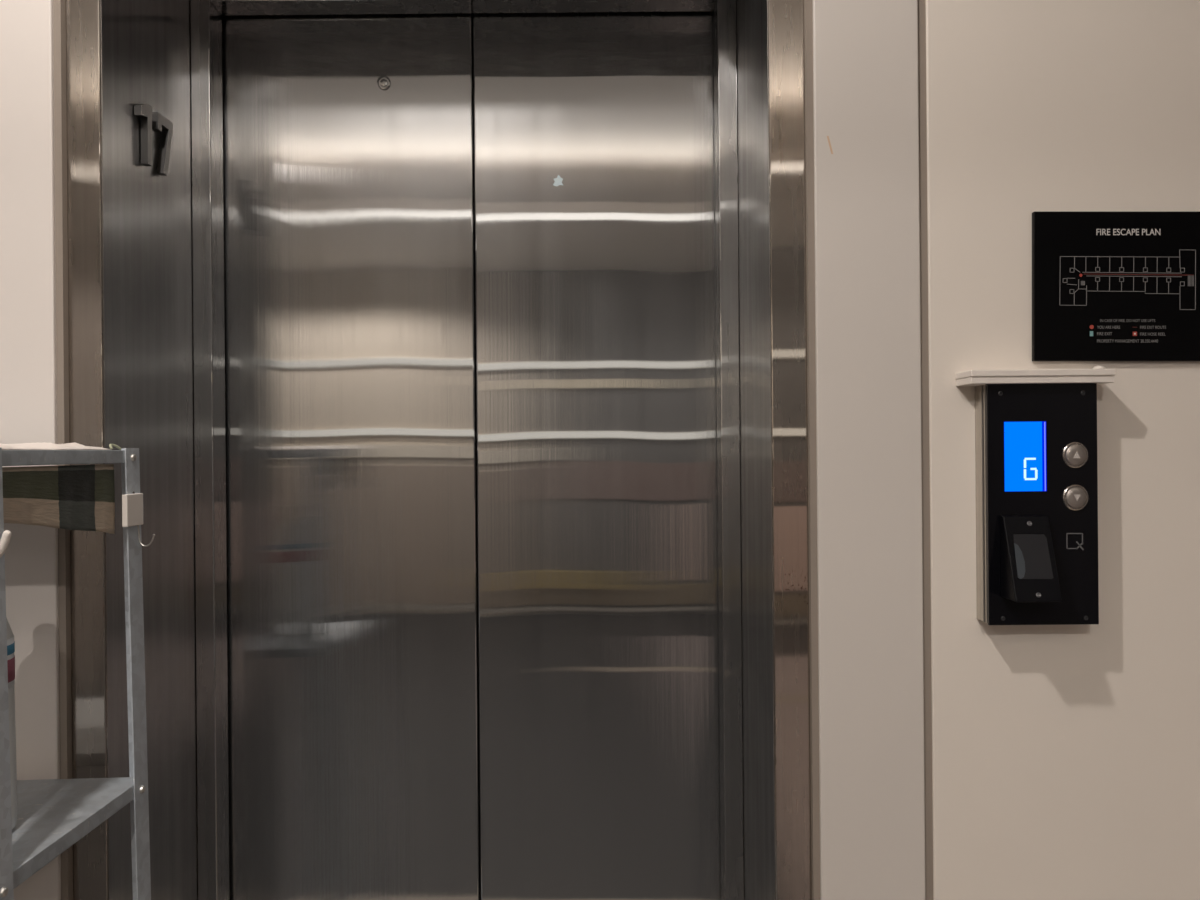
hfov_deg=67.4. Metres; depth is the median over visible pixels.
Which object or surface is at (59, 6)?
trim
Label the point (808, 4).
trim
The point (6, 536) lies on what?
hook
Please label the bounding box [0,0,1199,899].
wall
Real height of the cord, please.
0.009 m
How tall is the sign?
0.212 m
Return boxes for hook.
[0,530,10,557]
[122,493,154,546]
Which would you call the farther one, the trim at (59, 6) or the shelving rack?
the trim at (59, 6)
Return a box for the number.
[134,104,172,175]
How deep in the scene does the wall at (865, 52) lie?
1.28 m
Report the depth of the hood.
1.23 m
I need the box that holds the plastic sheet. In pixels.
[0,442,111,449]
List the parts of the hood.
rail, plate, knob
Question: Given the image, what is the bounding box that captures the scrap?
[553,175,563,185]
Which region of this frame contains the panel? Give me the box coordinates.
[975,383,1098,624]
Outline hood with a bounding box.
[955,366,1115,385]
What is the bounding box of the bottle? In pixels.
[6,617,16,828]
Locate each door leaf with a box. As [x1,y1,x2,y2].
[222,13,480,899]
[473,11,720,899]
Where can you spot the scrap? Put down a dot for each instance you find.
(558, 181)
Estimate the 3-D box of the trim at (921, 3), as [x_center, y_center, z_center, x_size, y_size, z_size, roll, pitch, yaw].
[0.464,-0.079,1.380,0.014,2.750,0.186,-1,0,0]
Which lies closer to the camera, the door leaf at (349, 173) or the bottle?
the bottle
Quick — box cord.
[109,444,121,449]
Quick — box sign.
[1032,212,1199,360]
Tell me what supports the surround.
attached to the wall
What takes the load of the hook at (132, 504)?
attached to the shelving rack
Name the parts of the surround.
casing, casing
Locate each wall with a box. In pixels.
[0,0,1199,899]
[813,0,924,899]
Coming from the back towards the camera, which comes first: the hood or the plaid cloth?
the hood
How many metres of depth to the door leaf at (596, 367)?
1.65 m
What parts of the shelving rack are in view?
post, shelf, shelf, post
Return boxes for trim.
[53,0,72,899]
[804,0,819,899]
[918,0,932,899]
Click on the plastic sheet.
(21, 446)
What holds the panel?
attached to the wall at (1066, 758)
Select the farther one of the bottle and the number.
the number
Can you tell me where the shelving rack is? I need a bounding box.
[0,447,150,899]
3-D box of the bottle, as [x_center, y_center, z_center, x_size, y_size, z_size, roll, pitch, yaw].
[-0.743,0.297,1.060,0.094,0.315,0.094,-1,0,0]
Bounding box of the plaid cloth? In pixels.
[2,464,114,533]
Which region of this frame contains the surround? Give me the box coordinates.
[66,0,811,899]

